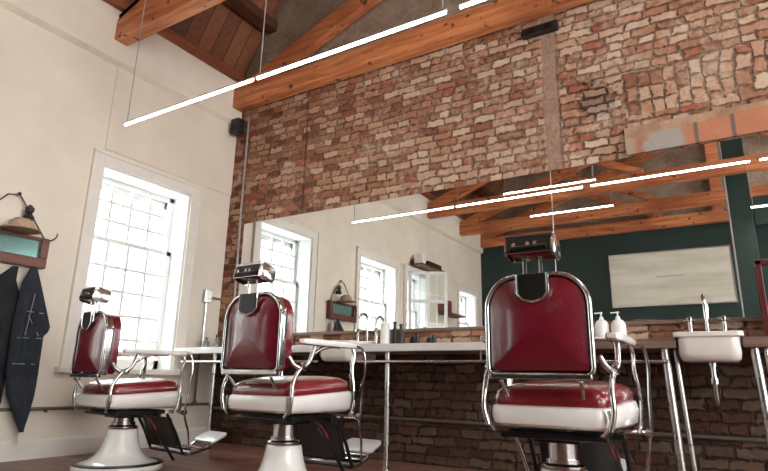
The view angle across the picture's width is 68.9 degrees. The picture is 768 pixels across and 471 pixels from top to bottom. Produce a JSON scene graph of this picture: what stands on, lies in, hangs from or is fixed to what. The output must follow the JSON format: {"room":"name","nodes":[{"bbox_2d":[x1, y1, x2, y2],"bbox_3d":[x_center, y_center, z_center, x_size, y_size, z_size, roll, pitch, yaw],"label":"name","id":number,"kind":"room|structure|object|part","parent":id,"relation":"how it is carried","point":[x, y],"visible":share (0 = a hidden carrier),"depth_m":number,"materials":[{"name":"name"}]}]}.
{"room":"salon","nodes":[
{"label":"salon","id":0,"kind":"room"},
{"bbox_2d":[0,6,229,441],"bbox_3d":[-3.701,-0.647,3.036,0.340,3.830,7.200,-8,-17,31],"label":"wall","id":1,"kind":"structure","parent":0,"point":[56,95],"depth_m":4.47,"materials":[{"name":"beige paint"}]},
{"bbox_2d":[0,192,57,269],"bbox_3d":[-2.728,-0.069,4.093,0.106,0.543,0.635,-8,-17,31],"label":"coat rack","id":2,"kind":"object","parent":1,"relation":"attached to","point":[18,249],"visible":0.94,"depth_m":4.16,"materials":[{"name":"red wood"}]},
{"bbox_2d":[0,266,18,403],"bbox_3d":[-2.737,0.759,3.844,0.070,1.155,0.370,-8,-17,31],"label":"apron","id":3,"kind":"object","parent":2,"relation":"hanging from","point":[9,291],"visible":0.84,"depth_m":3.97,"materials":[{"name":"fabric"}]},
{"bbox_3d":[-2.758,0.057,4.056,0.025,0.140,0.500,-8,-17,31],"label":"tinted glass","id":4,"kind":"part","parent":2,"relation":"part of","materials":[{"name":"teal glass"}]},
{"bbox_2d":[0,217,41,234],"bbox_3d":[-2.642,-0.082,4.080,0.260,0.090,0.260,-8,-17,31],"label":"straw hat","id":5,"kind":"object","parent":2,"relation":"on","point":[22,225],"visible":0.98,"depth_m":4.03,"materials":[{"name":"beige wicker"}]},
{"bbox_3d":[-2.752,0.077,4.046,0.069,0.235,0.600,-8,-17,31],"label":"frame","id":6,"kind":"part","parent":2,"relation":"part of","materials":[{"name":"red wood"}]},
{"bbox_2d":[5,266,49,444],"bbox_3d":[-2.551,0.848,4.018,0.070,1.252,0.260,-8,-17,31],"label":"apron","id":7,"kind":"object","parent":2,"relation":"hanging from","point":[30,321],"visible":1,"depth_m":4.00,"materials":[{"name":"black fabric"}]},
{"bbox_2d":[0,403,208,412],"bbox_3d":[-3.553,0.862,2.571,0.039,0.042,7.070,-8,-17,31],"label":"pipe","id":8,"kind":"object","parent":1,"relation":"attached to","point":[45,409],"visible":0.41,"depth_m":4.25,"materials":[{"name":"grey metal"}]},
{"bbox_2d":[0,427,210,461],"bbox_3d":[-3.580,1.119,2.476,0.030,0.135,7.200,-8,-17,31],"label":"baseboard","id":9,"kind":"structure","parent":1,"relation":"attached to","point":[86,444],"depth_m":4.24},
{"bbox_2d":[0,0,241,124],"bbox_3d":[-3.496,-2.253,3.345,0.065,0.498,7.200,-8,-17,31],"label":"trim","id":10,"kind":"structure","parent":1,"relation":"attached to","point":[90,25],"depth_m":5.14,"materials":[{"name":"beige paint"}]},
{"bbox_2d":[53,148,202,375],"bbox_3d":[-2.314,0.304,5.080,0.400,1.855,1.210,-8,-17,31],"label":"window","id":11,"kind":"structure","parent":1,"relation":"in","point":[174,205],"depth_m":5.25,"materials":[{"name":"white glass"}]},
{"bbox_3d":[-2.255,1.169,4.806,0.220,0.045,1.210,-8,-17,31],"label":"sill","id":12,"kind":"part","parent":11,"relation":"part of","materials":[{"name":"white wood"}]},
{"bbox_3d":[-2.468,0.351,5.165,0.040,1.700,0.900,-8,-17,31],"label":"frame","id":13,"kind":"part","parent":11,"relation":"part of","materials":[{"name":"white wood"}]},
{"bbox_3d":[-2.371,0.616,5.031,0.040,1.125,0.900,-8,-17,31],"label":"sash","id":14,"kind":"part","parent":11,"relation":"part of","materials":[{"name":"white wood"}]},
{"bbox_3d":[-2.393,-0.172,5.261,0.040,0.595,0.900,-8,-17,31],"label":"sash","id":15,"kind":"part","parent":11,"relation":"part of","materials":[{"name":"white wood"}]},
{"bbox_2d":[115,0,224,45],"bbox_3d":[1.427,-3.152,3.015,8.885,1.871,0.130,-8,-17,31],"label":"roof truss","id":16,"kind":"object","parent":1,"relation":"attached to","point":[159,15],"visible":1,"depth_m":4.78,"materials":[{"name":"orange wood"}]},
{"bbox_2d":[105,67,236,195],"bbox_3d":[-2.031,-0.975,5.554,0.012,0.800,1.460,-8,-17,31],"label":"wall panel","id":17,"kind":"object","parent":1,"relation":"attached to","point":[187,142],"depth_m":5.46,"materials":[{"name":"beige paint"}]},
{"bbox_2d":[103,0,246,81],"bbox_3d":[-3.462,-2.537,3.401,0.130,0.080,7.200,-8,-17,31],"label":"trim","id":18,"kind":"structure","parent":1,"relation":"attached to","point":[121,5],"depth_m":5.69,"materials":[{"name":"red wood"}]},
{"bbox_2d":[191,355,199,405],"bbox_3d":[-1.790,1.381,5.340,0.048,0.464,0.048,-8,-17,31],"label":"riser pipe","id":19,"kind":"object","parent":1,"relation":"attached to","point":[194,402],"visible":1,"depth_m":5.32,"materials":[{"name":"grey metal"}]},
{"bbox_2d":[201,289,221,346],"bbox_3d":[-1.735,0.846,5.600,0.050,0.588,0.235,-8,-17,31],"label":"switch box","id":20,"kind":"object","parent":1,"relation":"attached to","point":[207,294],"visible":0.94,"depth_m":5.56,"materials":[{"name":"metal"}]},
{"bbox_2d":[125,0,280,75],"bbox_3d":[0.344,-4.309,1.467,9.160,2.566,7.800,-8,-17,31],"label":"ceiling","id":21,"kind":"structure","parent":0,"point":[219,30],"depth_m":6.03,"materials":[{"name":"brown wood"}]},
{"bbox_2d":[124,0,254,125],"bbox_3d":[-1.456,-2.006,4.394,1.415,2.166,0.020,-8,-17,31],"label":"linear light","id":22,"kind":"object","parent":21,"relation":"hanging from","point":[251,79],"visible":1,"depth_m":4.14,"materials":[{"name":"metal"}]},
{"bbox_2d":[124,79,253,125],"bbox_3d":[-1.477,-0.966,4.123,1.395,0.015,0.015,-8,-17,31],"label":"diffuser","id":23,"kind":"object","parent":22,"relation":"attached to","point":[245,81],"depth_m":4.08,"materials":[{"name":"white plastic"}]},
{"bbox_2d":[223,0,277,34],"bbox_3d":[-3.131,-3.141,3.356,0.140,0.120,7.180,-8,-17,31],"label":"purlin","id":24,"kind":"object","parent":21,"relation":"attached to","point":[247,9],"visible":1,"depth_m":6.01,"materials":[{"name":"brown wood"}]},
{"bbox_2d":[256,0,447,79],"bbox_3d":[-0.228,-2.506,3.751,1.410,2.857,0.020,-8,-17,31],"label":"linear light","id":25,"kind":"object","parent":21,"relation":"hanging from","point":[442,11],"visible":1,"depth_m":3.36,"materials":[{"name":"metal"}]},
{"bbox_2d":[458,0,484,8],"bbox_3d":[1.016,-2.935,3.078,1.365,3.398,0.020,-8,-17,31],"label":"linear light","id":26,"kind":"object","parent":21,"relation":"hanging from","point":[464,4],"visible":1,"depth_m":2.97,"materials":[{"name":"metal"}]},
{"bbox_2d":[0,442,486,470],"bbox_3d":[0.240,0.725,0.155,9.600,0.120,7.800,-8,-17,31],"label":"floor","id":27,"kind":"structure","parent":0,"point":[222,456],"depth_m":4.04,"materials":[{"name":"brown wood"}]},
{"bbox_2d":[69,286,226,470],"bbox_3d":[-1.650,1.029,4.033,0.681,1.171,1.148,-11,-19,38],"label":"barber chair","id":28,"kind":"object","parent":27,"relation":"on","point":[96,352],"visible":1,"depth_m":3.71,"materials":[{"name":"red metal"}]},
{"bbox_3d":[-2.102,1.135,3.819,0.019,0.103,0.044,11,-17,-32],"label":"shell trim","id":29,"kind":"part","parent":28,"relation":"part of","materials":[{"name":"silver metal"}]},
{"bbox_3d":[-1.981,0.567,3.729,0.116,0.112,0.012,-11,-19,38],"label":"slider plate","id":30,"kind":"part","parent":28,"relation":"part of","materials":[{"name":"black metal"}]},
{"bbox_3d":[-1.946,0.962,3.679,0.410,0.098,0.076,-11,-19,38],"label":"rail","id":31,"kind":"part","parent":28,"relation":"part of","materials":[{"name":"silver metal"}]},
{"bbox_3d":[-1.992,0.387,3.758,0.198,0.085,0.025,-11,-33,38],"label":"frame","id":32,"kind":"part","parent":28,"relation":"part of","materials":[{"name":"silver metal"}]},
{"bbox_3d":[-1.959,0.716,3.721,0.395,0.373,0.065,-11,-19,38],"label":"panel","id":33,"kind":"part","parent":28,"relation":"part of","materials":[{"name":"leather"}]},
{"bbox_3d":[-1.945,0.722,3.737,0.444,0.423,0.060,-11,-19,38],"label":"frame","id":34,"kind":"part","parent":28,"relation":"part of","materials":[{"name":"silver metal"}]},
{"bbox_3d":[-1.937,0.499,3.745,0.016,0.160,0.012,-11,-19,38],"label":"headrest post","id":35,"kind":"part","parent":28,"relation":"part of","materials":[{"name":"silver metal"}]},
{"bbox_2d":[82,314,120,373],"bbox_3d":[-1.901,0.737,3.789,0.409,0.393,0.085,-11,-19,38],"label":"cushion","id":36,"kind":"object","parent":28,"relation":"on","point":[115,321],"depth_m":3.64,"materials":[{"name":"leather"}]},
{"bbox_2d":[82,378,177,394],"bbox_3d":[-1.766,1.051,3.883,0.538,0.122,0.463,-11,-19,38],"label":"seat cushion","id":37,"kind":"object","parent":28,"relation":"on","point":[127,386],"depth_m":3.73,"materials":[{"name":"leather"}]},
{"bbox_3d":[-1.558,1.357,3.780,0.319,0.335,0.074,9,-17,-28],"label":"pump lever","id":38,"kind":"part","parent":28,"relation":"part of","materials":[{"name":"black metal"}]},
{"bbox_3d":[-1.406,1.160,3.857,0.020,0.103,0.049,11,-18,-33],"label":"shell trim","id":39,"kind":"part","parent":28,"relation":"part of","materials":[{"name":"silver metal"}]},
{"bbox_3d":[-1.335,1.550,4.303,0.270,0.075,0.130,-11,-19,38],"label":"foot plate","id":40,"kind":"part","parent":28,"relation":"part of","materials":[{"name":"metal"}]},
{"bbox_2d":[205,354,216,449],"bbox_3d":[-1.514,1.448,4.903,0.048,0.804,0.047,-8,-17,31],"label":"counter leg","id":41,"kind":"object","parent":27,"relation":"on","point":[215,355],"visible":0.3,"depth_m":4.90,"materials":[{"name":"metal"}]},
{"bbox_2d":[220,261,380,470],"bbox_3d":[-0.434,0.851,3.323,0.681,1.206,1.148,-9,-18,34],"label":"barber chair","id":42,"kind":"object","parent":27,"relation":"on","point":[258,326],"visible":1,"depth_m":3.00,"materials":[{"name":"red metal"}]},
{"bbox_3d":[-0.868,0.931,3.077,0.019,0.103,0.044,12,-18,-37],"label":"shell trim","id":43,"kind":"part","parent":42,"relation":"part of","materials":[{"name":"silver metal"}]},
{"bbox_3d":[-0.728,0.366,2.996,0.116,0.112,0.012,-9,-18,34],"label":"slider plate","id":44,"kind":"part","parent":42,"relation":"part of","materials":[{"name":"black metal"}]},
{"bbox_3d":[-0.738,0.185,3.024,0.198,0.085,0.025,-9,-32,34],"label":"frame","id":45,"kind":"part","parent":42,"relation":"part of","materials":[{"name":"silver metal"}]},
{"bbox_3d":[-0.740,0.308,3.054,0.016,0.160,0.012,-9,-18,34],"label":"headrest post","id":46,"kind":"part","parent":42,"relation":"part of","materials":[{"name":"silver metal"}]},
{"bbox_3d":[-0.698,0.762,2.950,0.410,0.098,0.076,-9,-18,34],"label":"rail","id":47,"kind":"part","parent":42,"relation":"part of","materials":[{"name":"silver metal"}]},
{"bbox_3d":[-0.709,0.515,2.990,0.395,0.373,0.065,-9,-18,34],"label":"panel","id":48,"kind":"part","parent":42,"relation":"part of","materials":[{"name":"leather"}]},
{"bbox_3d":[-0.697,0.522,3.008,0.444,0.423,0.060,-9,-18,34],"label":"frame","id":49,"kind":"part","parent":42,"relation":"part of","materials":[{"name":"silver metal"}]},
{"bbox_3d":[-0.684,0.299,3.016,0.016,0.160,0.012,-9,-18,34],"label":"headrest post","id":50,"kind":"part","parent":42,"relation":"part of","materials":[{"name":"silver metal"}]},
{"bbox_2d":[234,297,293,370],"bbox_3d":[-0.657,0.537,3.063,0.409,0.393,0.085,-9,-18,34],"label":"cushion","id":51,"kind":"object","parent":42,"relation":"on","point":[289,315],"depth_m":2.93,"materials":[{"name":"leather"}]},
{"bbox_2d":[233,375,347,395],"bbox_3d":[-0.538,0.854,3.168,0.538,0.122,0.463,-9,-18,34],"label":"seat cushion","id":52,"kind":"object","parent":42,"relation":"on","point":[302,385],"depth_m":3.01,"materials":[{"name":"leather"}]},
{"bbox_3d":[-0.328,1.165,3.083,0.319,0.335,0.074,11,-17,-32],"label":"pump lever","id":53,"kind":"part","parent":42,"relation":"part of","materials":[{"name":"black metal"}]},
{"bbox_3d":[-0.154,1.361,3.623,0.270,0.075,0.130,-9,-18,34],"label":"foot plate","id":54,"kind":"part","parent":42,"relation":"part of","materials":[{"name":"metal"}]},
{"bbox_2d":[382,352,389,470],"bbox_3d":[0.020,1.241,3.985,0.054,0.804,0.053,-8,-17,31],"label":"counter leg","id":55,"kind":"object","parent":27,"relation":"on","point":[387,354],"visible":0.98,"depth_m":3.96,"materials":[{"name":"metal"}]},
{"bbox_2d":[480,231,652,470],"bbox_3d":[0.878,0.700,2.639,0.681,1.206,1.148,-8,-17,31],"label":"barber chair","id":56,"kind":"object","parent":27,"relation":"on","point":[540,325],"visible":1,"depth_m":2.30,"materials":[{"name":"leather"}]},
{"bbox_3d":[0.456,0.775,2.372,0.019,0.103,0.044,14,-19,-40],"label":"shell trim","id":57,"kind":"part","parent":56,"relation":"part of","materials":[{"name":"silver metal"}]},
{"bbox_3d":[0.594,0.153,2.355,0.016,0.160,0.012,-8,-17,31],"label":"headrest post","id":58,"kind":"part","parent":56,"relation":"part of","materials":[{"name":"silver metal"}]},
{"bbox_3d":[0.600,0.031,2.325,0.198,0.085,0.025,-8,-31,31],"label":"frame","id":59,"kind":"part","parent":56,"relation":"part of","materials":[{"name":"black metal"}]},
{"bbox_3d":[0.608,0.212,2.298,0.116,0.112,0.012,-8,-17,31],"label":"slider plate","id":60,"kind":"part","parent":56,"relation":"part of","materials":[{"name":"black metal"}]},
{"bbox_3d":[0.625,0.361,2.293,0.395,0.373,0.065,-8,-17,31],"label":"panel","id":61,"kind":"part","parent":56,"relation":"part of","materials":[{"name":"leather"}]},
{"bbox_3d":[0.652,0.145,2.320,0.016,0.160,0.012,-8,-17,31],"label":"headrest post","id":62,"kind":"part","parent":56,"relation":"part of","materials":[{"name":"silver metal"}]},
{"bbox_3d":[0.637,0.368,2.311,0.444,0.423,0.060,-8,-17,31],"label":"frame","id":63,"kind":"part","parent":56,"relation":"part of","materials":[{"name":"silver metal"}]},
{"bbox_3d":[0.635,0.608,2.254,0.410,0.098,0.076,-8,-17,31],"label":"rail","id":64,"kind":"part","parent":56,"relation":"part of","materials":[{"name":"silver metal"}]},
{"bbox_2d":[495,380,632,407],"bbox_3d":[0.783,0.702,2.480,0.538,0.122,0.463,-8,-17,31],"label":"seat cushion","id":65,"kind":"object","parent":56,"relation":"on","point":[531,393],"depth_m":2.32,"materials":[{"name":"leather"}]},
{"bbox_3d":[0.851,0.722,2.135,0.044,0.103,0.019,-3,-15,15],"label":"shell trim","id":66,"kind":"part","parent":56,"relation":"part of","materials":[{"name":"silver metal"}]},
{"bbox_3d":[1.136,1.214,2.954,0.270,0.075,0.130,-8,-17,31],"label":"foot plate","id":67,"kind":"part","parent":56,"relation":"part of","materials":[{"name":"metal"}]},
{"bbox_2d":[661,349,686,470],"bbox_3d":[1.588,1.026,3.035,0.082,0.805,0.061,-8,-17,31],"label":"counter leg","id":68,"kind":"object","parent":27,"relation":"on","point":[678,444],"visible":1,"depth_m":3.04,"materials":[{"name":"metal"}]},
{"bbox_2d":[673,349,697,470],"bbox_3d":[1.654,1.028,3.041,0.070,0.805,0.035,-8,-17,31],"label":"counter leg","id":69,"kind":"object","parent":27,"relation":"on","point":[675,351],"visible":1,"depth_m":3.06,"materials":[{"name":"metal"}]},
{"bbox_2d":[750,348,767,442],"bbox_3d":[1.950,0.977,2.818,0.082,0.805,0.061,-8,-17,31],"label":"counter leg","id":70,"kind":"object","parent":27,"relation":"on","point":[755,352],"visible":1,"depth_m":2.87,"materials":[{"name":"metal"}]},
{"bbox_2d":[763,348,767,369],"bbox_3d":[2.016,0.980,2.824,0.070,0.805,0.035,-8,-17,31],"label":"counter leg","id":71,"kind":"object","parent":27,"relation":"on","point":[765,350],"visible":1,"depth_m":2.92,"materials":[{"name":"metal"}]},
{"bbox_2d":[211,0,767,470],"bbox_3d":[2.265,-1.617,4.069,9.600,6.466,0.300,-8,-17,31],"label":"wall","id":72,"kind":"structure","parent":0,"point":[497,105],"depth_m":4.42,"materials":[{"name":"brown brick"}]},
{"bbox_2d":[230,117,244,136],"bbox_3d":[-1.593,-1.182,6.130,0.120,0.170,0.144,-8,-17,31],"label":"loudspeaker","id":73,"kind":"object","parent":72,"relation":"attached to","point":[237,124],"visible":1,"depth_m":6.08,"materials":[{"name":"black plastic"}]},
{"bbox_2d":[233,119,249,298],"bbox_3d":[-1.503,-0.073,5.838,0.037,2.480,0.022,-8,-17,31],"label":"conduit","id":74,"kind":"object","parent":72,"relation":"attached to","point":[248,125],"visible":0.57,"depth_m":5.91,"materials":[{"name":"grey metal"}]},
{"bbox_2d":[175,342,485,355],"bbox_3d":[-0.414,0.940,4.572,3.270,0.055,0.517,-8,-17,31],"label":"countertop","id":75,"kind":"structure","parent":72,"relation":"attached to","point":[450,348],"depth_m":4.03,"materials":[{"name":"stone"}]},
{"bbox_2d":[203,338,208,346],"bbox_3d":[-1.715,1.039,5.386,0.054,0.110,0.054,-8,-17,31],"label":"lotion bottle","id":76,"kind":"object","parent":75,"relation":"on","point":[205,343],"visible":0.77,"depth_m":5.37,"materials":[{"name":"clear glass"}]},
{"bbox_2d":[213,336,219,346],"bbox_3d":[-1.580,1.010,5.284,0.054,0.120,0.054,-8,-17,31],"label":"lotion bottle","id":77,"kind":"object","parent":75,"relation":"on","point":[216,341],"visible":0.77,"depth_m":5.26,"materials":[{"name":"clear glass"}]},
{"bbox_2d":[180,356,318,362],"bbox_3d":[-1.191,1.042,4.760,1.590,0.082,0.022,-8,-17,31],"label":"towel rail","id":78,"kind":"object","parent":75,"relation":"attached to","point":[181,361],"visible":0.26,"depth_m":4.94,"materials":[{"name":"silver metal"}]},
{"bbox_2d":[320,340,378,364],"bbox_3d":[-0.277,0.927,4.393,0.334,0.175,0.430,-8,-17,31],"label":"washbasin","id":79,"kind":"object","parent":75,"relation":"in","point":[342,355],"visible":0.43,"depth_m":4.23,"materials":[{"name":"white ceramic"}]},
{"bbox_2d":[349,365,372,395],"bbox_3d":[-0.186,1.164,4.491,0.048,0.231,0.310,-8,-17,31],"label":"pipe","id":80,"kind":"object","parent":79,"relation":"attached to","point":[358,392],"visible":0.51,"depth_m":4.44,"materials":[{"name":"silver metal"}]},
{"bbox_2d":[354,312,379,342],"bbox_3d":[-0.139,0.789,4.653,0.188,0.287,0.188,5,-15,-13],"label":"tap","id":81,"kind":"object","parent":75,"relation":"on","point":[376,330],"visible":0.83,"depth_m":4.63,"materials":[{"name":"silver metal"}]},
{"bbox_3d":[-0.217,0.861,4.683,0.061,0.160,0.061,5,-15,-13],"label":"handle","id":82,"kind":"part","parent":81,"relation":"part of","materials":[{"name":"silver metal"}]},
{"bbox_3d":[-0.165,0.778,4.612,0.044,0.287,0.142,-8,-17,31],"label":"spout","id":83,"kind":"part","parent":81,"relation":"part of","materials":[{"name":"silver metal"}]},
{"bbox_3d":[-0.064,0.840,4.591,0.061,0.160,0.061,5,-15,-13],"label":"handle","id":84,"kind":"part","parent":81,"relation":"part of","materials":[{"name":"silver metal"}]},
{"bbox_2d":[380,323,389,343],"bbox_3d":[0.009,0.765,4.328,0.074,0.176,0.074,-8,-17,31],"label":"canister","id":85,"kind":"object","parent":75,"relation":"on","point":[385,327],"visible":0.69,"depth_m":4.30,"materials":[{"name":"white ceramic"}]},
{"bbox_2d":[391,321,397,343],"bbox_3d":[0.084,0.757,4.308,0.056,0.185,0.056,-8,-17,31],"label":"bottle","id":86,"kind":"object","parent":75,"relation":"on","point":[394,330],"visible":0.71,"depth_m":4.28,"materials":[{"name":"black glass"}]},
{"bbox_2d":[397,324,404,342],"bbox_3d":[0.130,0.760,4.277,0.056,0.165,0.056,-8,-17,31],"label":"bottle","id":87,"kind":"object","parent":75,"relation":"on","point":[400,334],"visible":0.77,"depth_m":4.26,"materials":[{"name":"grey glass"}]},
{"bbox_2d":[415,334,419,342],"bbox_3d":[0.251,0.786,4.218,0.040,0.090,0.040,-8,-17,31],"label":"jar","id":88,"kind":"object","parent":75,"relation":"on","point":[417,337],"visible":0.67,"depth_m":4.20,"materials":[{"name":"black glass"}]},
{"bbox_2d":[356,351,485,362],"bbox_3d":[0.322,0.838,3.854,1.220,0.082,0.022,-8,-17,31],"label":"towel rail","id":89,"kind":"object","parent":75,"relation":"attached to","point":[362,360],"visible":0.71,"depth_m":3.86,"materials":[{"name":"silver metal"}]},
{"bbox_2d":[432,335,435,342],"bbox_3d":[0.372,0.780,4.167,0.036,0.080,0.036,-8,-17,31],"label":"jar","id":90,"kind":"object","parent":75,"relation":"on","point":[433,336],"visible":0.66,"depth_m":4.15,"materials":[{"name":"grey glass"}]},
{"bbox_2d":[233,0,593,111],"bbox_3d":[2.167,-2.821,4.176,8.880,1.897,0.130,-8,-17,31],"label":"roof truss","id":91,"kind":"object","parent":72,"relation":"attached to","point":[497,15],"visible":1,"depth_m":5.33,"materials":[{"name":"orange wood"}]},
{"bbox_2d":[212,406,766,442],"bbox_3d":[0.847,1.339,3.952,5.980,0.023,0.024,-8,-17,31],"label":"pipe","id":92,"kind":"object","parent":72,"relation":"attached to","point":[727,438],"visible":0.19,"depth_m":3.97,"materials":[{"name":"grey metal"}]},
{"bbox_2d":[238,133,767,335],"bbox_3d":[0.920,0.120,4.252,5.600,1.167,0.022,-8,-17,31],"label":"wall mirror","id":93,"kind":"object","parent":72,"relation":"attached to","point":[646,235],"visible":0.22,"depth_m":4.13,"materials":[{"name":"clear mirror"}]},
{"bbox_2d":[521,19,558,40],"bbox_3d":[1.252,-1.656,4.502,0.290,0.080,0.060,-8,-17,31],"label":"emergency light","id":94,"kind":"object","parent":72,"relation":"attached to","point":[550,26],"visible":1,"depth_m":4.48,"materials":[{"name":"black plastic"}]},
{"bbox_2d":[595,336,767,353],"bbox_3d":[2.134,0.595,3.046,2.690,0.055,0.517,-8,-17,31],"label":"countertop","id":95,"kind":"structure","parent":72,"relation":"attached to","point":[655,345],"depth_m":3.13,"materials":[{"name":"brown wood"}]},
{"bbox_2d":[594,337,605,339],"bbox_3d":[1.311,0.608,3.295,0.210,0.012,0.110,-8,-17,31],"label":"tray","id":96,"kind":"object","parent":95,"relation":"on","point":[596,338],"visible":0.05,"depth_m":3.27,"materials":[{"name":"white ceramic"}]},
{"bbox_2d":[594,312,609,336],"bbox_3d":[1.351,0.567,3.469,0.086,0.180,0.086,-8,-17,31],"label":"soap dispenser","id":97,"kind":"object","parent":95,"relation":"on","point":[601,326],"visible":0.84,"depth_m":3.44,"materials":[{"name":"white plastic"}]},
{"bbox_2d":[610,312,626,334],"bbox_3d":[1.434,0.556,3.419,0.086,0.180,0.086,-8,-17,31],"label":"soap dispenser","id":98,"kind":"object","parent":95,"relation":"on","point":[618,325],"visible":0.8,"depth_m":3.39,"materials":[{"name":"white plastic"}]},
{"bbox_2d":[596,360,668,362],"bbox_3d":[1.225,0.716,3.314,0.820,0.082,0.022,-8,-17,31],"label":"towel rail","id":99,"kind":"object","parent":95,"relation":"attached to","point":[607,361],"visible":0.19,"depth_m":3.17,"materials":[{"name":"silver metal"}]},
{"bbox_2d":[672,331,743,366],"bbox_3d":[1.829,0.642,3.133,0.334,0.175,0.430,-8,-17,31],"label":"washbasin","id":100,"kind":"object","parent":95,"relation":"in","point":[712,348],"visible":0.98,"depth_m":2.97,"materials":[{"name":"white ceramic"}]},
{"bbox_2d":[683,294,729,331],"bbox_3d":[1.957,0.506,3.398,0.188,0.287,0.188,5,-15,-13],"label":"tap","id":101,"kind":"object","parent":100,"relation":"on","point":[723,318],"visible":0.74,"depth_m":3.38,"materials":[{"name":"silver metal"}]},
{"bbox_3d":[1.879,0.577,3.428,0.061,0.160,0.061,5,-15,-13],"label":"handle","id":102,"kind":"part","parent":101,"relation":"part of","materials":[{"name":"silver metal"}]},
{"bbox_3d":[1.931,0.494,3.357,0.044,0.287,0.142,-8,-17,31],"label":"spout","id":103,"kind":"part","parent":101,"relation":"part of","materials":[{"name":"silver metal"}]},
{"bbox_3d":[2.033,0.556,3.336,0.061,0.160,0.061,5,-15,-13],"label":"handle","id":104,"kind":"part","parent":101,"relation":"part of","materials":[{"name":"silver metal"}]},
{"bbox_2d":[708,363,716,366],"bbox_3d":[1.853,0.729,3.154,0.043,0.020,0.044,-8,-17,31],"label":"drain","id":105,"kind":"object","parent":100,"relation":"attached to","point":[709,364],"depth_m":3.14,"materials":[{"name":"silver metal"}]},
{"bbox_2d":[709,366,720,408],"bbox_3d":[1.919,0.879,3.231,0.048,0.231,0.310,-8,-17,31],"label":"pipe","id":106,"kind":"object","parent":100,"relation":"attached to","point":[715,382],"visible":1,"depth_m":3.12,"materials":[{"name":"silver metal"}]},
{"bbox_2d":[754,259,767,335],"bbox_3d":[2.388,0.349,3.125,0.480,0.470,0.030,-8,-17,31],"label":"frame","id":107,"kind":"object","parent":95,"relation":"on","point":[761,266],"visible":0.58,"depth_m":3.25,"materials":[{"name":"red paint"}]},
{"bbox_3d":[2.389,0.349,3.126,0.420,0.410,0.008,-8,-17,31],"label":"panel","id":108,"kind":"part","parent":107,"relation":"part of","materials":[{"name":"green metal"}]},
{"bbox_2d":[624,100,767,155],"bbox_3d":[2.659,-0.787,3.392,2.230,0.205,0.030,-8,-17,31],"label":"lintel","id":109,"kind":"object","parent":72,"relation":"attached to","point":[752,118],"visible":1,"depth_m":3.71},
{"label":"outside","id":110,"kind":"structure","parent":0,"visible":0},
{"bbox_2d":[83,191,161,359],"bbox_3d":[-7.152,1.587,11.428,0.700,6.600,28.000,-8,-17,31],"label":"window panes","id":111,"kind":"structure","parent":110,"point":[136,259],"depth_m":13.13,"materials":[{"name":"clear glass"}]}
]}

